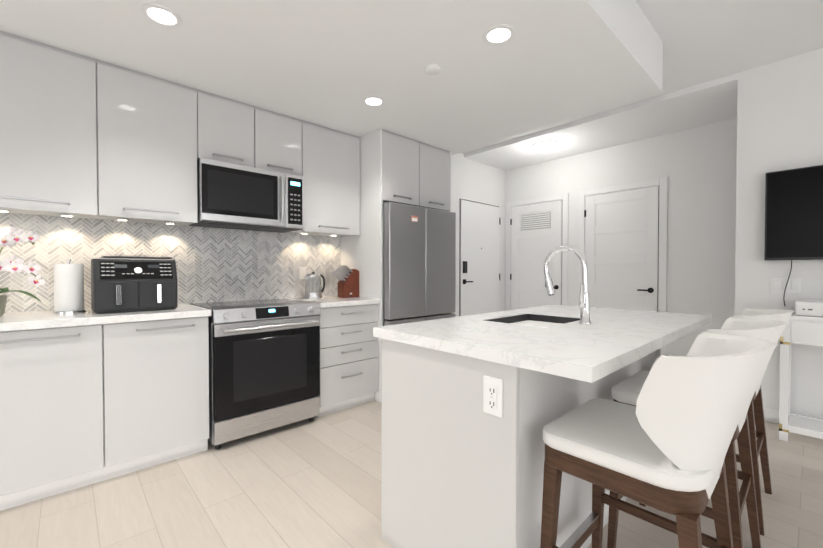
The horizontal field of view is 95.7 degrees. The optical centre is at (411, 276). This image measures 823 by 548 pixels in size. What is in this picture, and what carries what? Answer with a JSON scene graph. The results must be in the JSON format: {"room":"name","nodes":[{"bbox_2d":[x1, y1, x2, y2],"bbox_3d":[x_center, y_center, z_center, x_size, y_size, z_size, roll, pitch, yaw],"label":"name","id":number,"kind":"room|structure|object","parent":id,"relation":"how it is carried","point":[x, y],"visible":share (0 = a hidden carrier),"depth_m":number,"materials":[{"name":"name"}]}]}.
{"room":"kitchen","nodes":[
{"label":"kitchen","id":0,"kind":"room"},
{"bbox_2d":[0,0,662,154],"bbox_3d":[-2.175,-1.436,0.669,8.390,0.340,2.510,-1,1,-43],"label":"ceiling soffit","id":1,"kind":"structure","parent":0,"point":[331,64],"depth_m":2.18,"materials":[{"name":"paint"}]},
{"bbox_2d":[141,3,181,27],"bbox_3d":[-1.226,-1.280,1.831,0.170,0.006,0.170,-1,1,-43],"label":"recessed light","id":2,"kind":"object","parent":1,"relation":"attached to","point":[161,15],"visible":1,"depth_m":1.83,"materials":[{"name":"white plastic"}]},
{"bbox_2d":[362,96,384,106],"bbox_3d":[-0.279,-1.293,2.751,0.170,0.006,0.170,-1,1,-43],"label":"recessed light","id":3,"kind":"object","parent":1,"relation":"attached to","point":[374,101],"visible":1,"depth_m":2.75,"materials":[{"name":"white plastic"}]},
{"bbox_2d":[425,64,440,74],"bbox_3d":[0.133,-1.279,2.308,0.100,0.022,0.100,-1,1,-43],"label":"smoke detector","id":4,"kind":"object","parent":1,"relation":"attached to","point":[432,69],"visible":1,"depth_m":2.29,"materials":[{"name":"white plastic"}]},
{"bbox_2d":[483,24,514,44],"bbox_3d":[0.464,-1.282,1.980,0.170,0.006,0.170,-1,1,-43],"label":"recessed light","id":5,"kind":"object","parent":1,"relation":"attached to","point":[501,34],"visible":1,"depth_m":1.97,"materials":[{"name":"white plastic"}]},
{"bbox_2d":[0,401,822,547],"bbox_3d":[0.736,1.207,-0.916,10.450,0.060,9.150,-1,1,-43],"label":"floor","id":6,"kind":"structure","parent":0,"point":[315,483],"depth_m":1.88,"materials":[{"name":"beige wood"}]},
{"bbox_2d":[0,324,107,510],"bbox_3d":[-2.081,0.694,2.073,0.535,0.880,0.618,-1,1,-43],"label":"base cabinet","id":7,"kind":"object","parent":6,"relation":"on","point":[89,396],"depth_m":1.89,"materials":[{"name":"white laminate"}]},
{"bbox_2d":[0,304,210,331],"bbox_3d":[-2.292,0.237,1.853,2.196,0.040,0.641,-1,1,-43],"label":"countertop","id":8,"kind":"structure","parent":7,"relation":"on","point":[13,321],"depth_m":2.05,"materials":[{"name":"white stone"}]},
{"bbox_2d":[0,227,45,315],"bbox_3d":[-2.258,-0.028,2.051,0.355,0.482,0.371,-1,1,-43],"label":"orchid plant","id":9,"kind":"object","parent":8,"relation":"on","point":[12,264],"visible":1,"depth_m":2.02,"materials":[{"name":"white plant"}]},
{"bbox_2d":[51,259,86,312],"bbox_3d":[-2.047,0.052,2.228,0.156,0.316,0.156,-1,1,-43],"label":"paper towel","id":10,"kind":"object","parent":8,"relation":"on","point":[68,287],"visible":1,"depth_m":2.18,"materials":[{"name":"white paper"}]},
{"bbox_2d":[91,256,177,313],"bbox_3d":[-1.743,0.040,2.352,0.415,0.337,0.362,-1,1,-43],"label":"air fryer","id":11,"kind":"object","parent":8,"relation":"on","point":[119,284],"visible":1,"depth_m":2.24,"materials":[{"name":"grey plastic"}]},
{"bbox_2d":[108,316,208,478],"bbox_3d":[-1.693,0.688,2.432,0.523,0.880,0.618,-1,1,-43],"label":"base cabinet","id":12,"kind":"object","parent":6,"relation":"on","point":[158,370],"depth_m":2.19,"materials":[{"name":"white laminate"}]},
{"bbox_2d":[189,299,320,449],"bbox_3d":[-1.176,0.655,2.836,0.752,0.935,0.696,-1,1,-43],"label":"range","id":13,"kind":"object","parent":6,"relation":"on","point":[264,365],"visible":0.94,"depth_m":2.58,"materials":[{"name":"silver metal"}]},
{"bbox_2d":[315,304,377,417],"bbox_3d":[-0.716,0.675,3.339,0.576,0.880,0.618,-1,1,-43],"label":"base cabinet","id":14,"kind":"object","parent":6,"relation":"on","point":[348,346],"depth_m":3.09,"materials":[{"name":"white"}]},
{"bbox_2d":[288,296,379,307],"bbox_3d":[-0.710,0.215,3.321,0.584,0.040,0.641,-1,1,-43],"label":"countertop","id":15,"kind":"structure","parent":14,"relation":"on","point":[327,301],"depth_m":3.12,"materials":[{"name":"white stone"}]},
{"bbox_2d":[304,272,324,298],"bbox_3d":[-0.876,0.074,3.390,0.206,0.239,0.164,-1,1,-43],"label":"kettle","id":16,"kind":"object","parent":15,"relation":"on","point":[313,290],"visible":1,"depth_m":3.32,"materials":[{"name":"silver metal"}]},
{"bbox_2d":[332,265,358,297],"bbox_3d":[-0.619,0.040,3.467,0.241,0.304,0.116,-1,1,-43],"label":"knife block","id":17,"kind":"object","parent":15,"relation":"on","point":[346,276],"visible":1,"depth_m":3.44,"materials":[{"name":"brown wood"}]},
{"bbox_2d":[341,128,451,402],"bbox_3d":[-0.133,-0.102,3.826,0.948,2.419,0.679,-1,1,-43],"label":"tall cabinet","id":18,"kind":"object","parent":6,"relation":"on","point":[395,168],"visible":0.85,"depth_m":3.44,"materials":[{"name":"white"}]},
{"bbox_2d":[382,202,455,325],"bbox_3d":[-0.106,0.223,3.801,0.888,1.770,0.708,-1,1,-43],"label":"fridge","id":19,"kind":"object","parent":6,"relation":"on","point":[418,263],"visible":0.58,"depth_m":3.47,"materials":[{"name":"grey metal"}]},
{"bbox_2d":[378,337,660,547],"bbox_3d":[0.667,0.696,1.932,1.608,0.880,0.691,-1,1,-43],"label":"kitchen island","id":20,"kind":"object","parent":6,"relation":"on","point":[473,405],"depth_m":1.33,"materials":[{"name":"white paint"}]},
{"bbox_2d":[373,317,656,384],"bbox_3d":[0.345,0.242,1.469,0.540,0.040,0.920,-1,1,-43],"label":"island countertop","id":21,"kind":"structure","parent":20,"relation":"on","point":[590,358],"depth_m":1.28,"materials":[{"name":"white stone"}]},
{"bbox_2d":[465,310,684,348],"bbox_3d":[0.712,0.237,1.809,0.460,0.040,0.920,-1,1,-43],"label":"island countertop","id":22,"kind":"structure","parent":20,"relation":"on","point":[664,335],"depth_m":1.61,"materials":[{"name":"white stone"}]},
{"bbox_2d":[485,313,579,324],"bbox_3d":[0.630,0.339,1.898,0.484,0.238,0.364,-1,1,-43],"label":"sink","id":23,"kind":"object","parent":22,"relation":"in","point":[518,318],"depth_m":2.07,"materials":[{"name":"black metal"}]},
{"bbox_2d":[544,246,590,323],"bbox_3d":[0.736,0.034,1.787,0.084,0.366,0.231,-1,1,-43],"label":"faucet","id":24,"kind":"object","parent":22,"relation":"on","point":[584,304],"visible":1,"depth_m":1.73,"materials":[{"name":"silver metal"}]},
{"bbox_2d":[509,305,711,335],"bbox_3d":[1.115,0.232,2.183,0.640,0.040,0.920,-1,1,-43],"label":"island countertop","id":25,"kind":"structure","parent":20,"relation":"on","point":[692,322],"depth_m":2.06,"materials":[{"name":"white stone"}]},
{"bbox_2d":[540,332,777,547],"bbox_3d":[0.733,0.655,1.124,0.514,0.984,0.523,-1,1,-43],"label":"stool","id":26,"kind":"object","parent":6,"relation":"on","point":[663,444],"visible":1,"depth_m":0.95,"materials":[{"name":"white leather"}]},
{"bbox_2d":[607,317,787,547],"bbox_3d":[1.165,0.650,1.525,0.514,0.984,0.523,-1,1,-43],"label":"stool","id":27,"kind":"object","parent":6,"relation":"on","point":[627,390],"visible":0.4,"depth_m":1.51,"materials":[{"name":"white leather"}]},
{"bbox_2d":[652,308,793,535],"bbox_3d":[1.597,0.644,1.926,0.514,0.984,0.523,-1,1,-43],"label":"stool","id":28,"kind":"object","parent":6,"relation":"on","point":[755,412],"visible":0.23,"depth_m":1.79,"materials":[{"name":"white leather"}]},
{"bbox_2d":[763,408,778,423],"bbox_3d":[4.721,1.103,0.769,0.012,0.100,6.202,-1,1,-43],"label":"baseboard","id":29,"kind":"structure","parent":6,"relation":"on","point":[771,415],"depth_m":2.86,"materials":[{"name":"white paint"}]},
{"bbox_2d":[779,312,822,441],"bbox_3d":[3.090,0.699,2.223,0.370,0.865,1.271,-1,1,-43],"label":"console table","id":30,"kind":"object","parent":6,"relation":"on","point":[803,330],"visible":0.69,"depth_m":2.54,"materials":[{"name":"white paint"}]},
{"bbox_2d":[795,299,822,316],"bbox_3d":[2.821,0.213,2.519,0.301,0.095,0.310,-1,1,-43],"label":"game box","id":31,"kind":"object","parent":30,"relation":"on","point":[803,307],"visible":1,"depth_m":2.49,"materials":[{"name":"white plastic"}]},
{"bbox_2d":[452,153,504,316],"bbox_3d":[-2.325,-0.321,2.361,10.450,2.900,0.150,-1,1,-43],"label":"wall","id":32,"kind":"structure","parent":0,"point":[475,181],"depth_m":5.28,"materials":[{"name":"paint"}]},
{"bbox_2d":[0,31,99,218],"bbox_3d":[-2.173,-0.833,2.149,0.535,0.909,0.347,-1,1,-43],"label":"upper cabinet","id":33,"kind":"object","parent":32,"relation":"attached to","point":[81,136],"depth_m":2.07,"materials":[{"name":"white"}]},
{"bbox_2d":[100,61,199,225],"bbox_3d":[-1.783,-0.838,2.511,0.529,0.909,0.347,-1,1,-43],"label":"upper cabinet","id":34,"kind":"object","parent":32,"relation":"attached to","point":[150,125],"depth_m":2.37,"materials":[{"name":"white"}]},
{"bbox_2d":[0,212,340,312],"bbox_3d":[-2.012,-0.088,2.544,3.552,0.630,0.011,-1,1,-43],"label":"backsplash","id":35,"kind":"structure","parent":32,"relation":"attached to","point":[218,265],"depth_m":2.84,"materials":[{"name":"white tile"}]},
{"bbox_2d":[200,90,255,166],"bbox_3d":[-1.447,-1.061,2.819,0.387,0.472,0.347,-1,1,-43],"label":"upper cabinet","id":36,"kind":"object","parent":32,"relation":"attached to","point":[227,126],"depth_m":2.69,"materials":[{"name":"white"}]},
{"bbox_2d":[188,157,303,232],"bbox_3d":[-1.274,-0.603,2.922,0.760,0.436,0.438,-1,1,-43],"label":"microwave","id":37,"kind":"object","parent":36,"relation":"attached to","point":[235,196],"visible":0.96,"depth_m":2.76,"materials":[{"name":"silver metal"}]},
{"bbox_2d":[256,107,303,175],"bbox_3d":[-1.164,-1.065,3.082,0.385,0.472,0.347,-1,1,-43],"label":"upper cabinet","id":38,"kind":"object","parent":32,"relation":"attached to","point":[279,137],"depth_m":2.95,"materials":[{"name":"white"}]},
{"bbox_2d":[285,121,359,236],"bbox_3d":[-0.810,-0.851,3.414,0.582,0.909,0.347,-1,1,-43],"label":"upper cabinet","id":39,"kind":"object","parent":32,"relation":"attached to","point":[331,157],"depth_m":3.28,"materials":[{"name":"white"}]},
{"bbox_2d":[459,199,499,315],"bbox_3d":[1.014,0.015,5.309,0.932,2.142,0.074,-1,1,-43],"label":"door","id":40,"kind":"structure","parent":32,"relation":"attached to","point":[479,278],"depth_m":5.28,"materials":[{"name":"white"}]},
{"bbox_2d":[464,73,737,170],"bbox_3d":[4.141,-1.672,2.099,1.000,0.190,9.000,-1,1,-43],"label":"ceiling","id":41,"kind":"structure","parent":0,"point":[707,103],"depth_m":3.95,"materials":[{"name":"paint"}]},
{"bbox_2d":[532,140,557,152],"bbox_3d":[1.628,-1.570,4.544,0.300,0.086,0.300,-1,1,-43],"label":"flush-mount ceiling light","id":42,"kind":"object","parent":41,"relation":"attached to","point":[545,146],"visible":1,"depth_m":4.46,"materials":[{"name":"white"}]},
{"bbox_2d":[505,118,736,355],"bbox_3d":[4.562,-0.323,2.510,0.150,2.900,9.000,-1,1,-43],"label":"wall","id":43,"kind":"structure","parent":0,"point":[697,166],"depth_m":4.09,"materials":[{"name":"paint"}]},
{"bbox_2d":[506,193,568,309],"bbox_3d":[1.764,-0.025,5.361,0.079,2.222,0.954,-1,1,-43],"label":"door","id":44,"kind":"structure","parent":43,"relation":"attached to","point":[536,231],"depth_m":5.37,"materials":[{"name":"white paint"}]},
{"bbox_2d":[578,177,667,355],"bbox_3d":[2.522,-0.013,4.544,0.079,2.222,0.984,-1,1,-43],"label":"door","id":45,"kind":"structure","parent":43,"relation":"attached to","point":[623,239],"depth_m":4.50,"materials":[{"name":"white paint"}]},
{"bbox_2d":[460,0,822,153],"bbox_3d":[0.365,-1.646,-1.404,9.300,0.140,9.000,-1,1,-43],"label":"ceiling","id":46,"kind":"structure","parent":0,"point":[703,41],"depth_m":2.52,"materials":[{"name":"paint"}]},
{"bbox_2d":[735,48,822,418],"bbox_3d":[4.774,-0.295,0.790,0.120,2.895,6.190,-1,1,-43],"label":"wall","id":47,"kind":"structure","parent":0,"point":[780,115],"depth_m":2.84,"materials":[{"name":"paint"}]},
{"bbox_2d":[770,277,801,293],"bbox_3d":[2.817,0.063,2.806,0.013,0.120,0.164,-1,1,-43],"label":"electrical outlet","id":48,"kind":"object","parent":47,"relation":"attached to","point":[778,284],"visible":1,"depth_m":2.80,"materials":[{"name":"white plastic"}]},
{"bbox_2d":[764,165,822,259],"bbox_3d":[3.106,-0.453,2.449,0.062,0.667,1.135,-1,1,-43],"label":"wall-mounted tv","id":49,"kind":"object","parent":47,"relation":"attached to","point":[793,214],"visible":1,"depth_m":2.73,"materials":[{"name":"black"}]},
{"bbox_2d":[783,260,791,305],"bbox_3d":[2.816,0.044,2.787,0.013,0.359,0.046,0,1,-24],"label":"cord","id":50,"kind":"object","parent":49,"relation":"hanging from","point":[787,282],"visible":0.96,"depth_m":2.79,"materials":[{"name":"grey plastic"}]}
]}

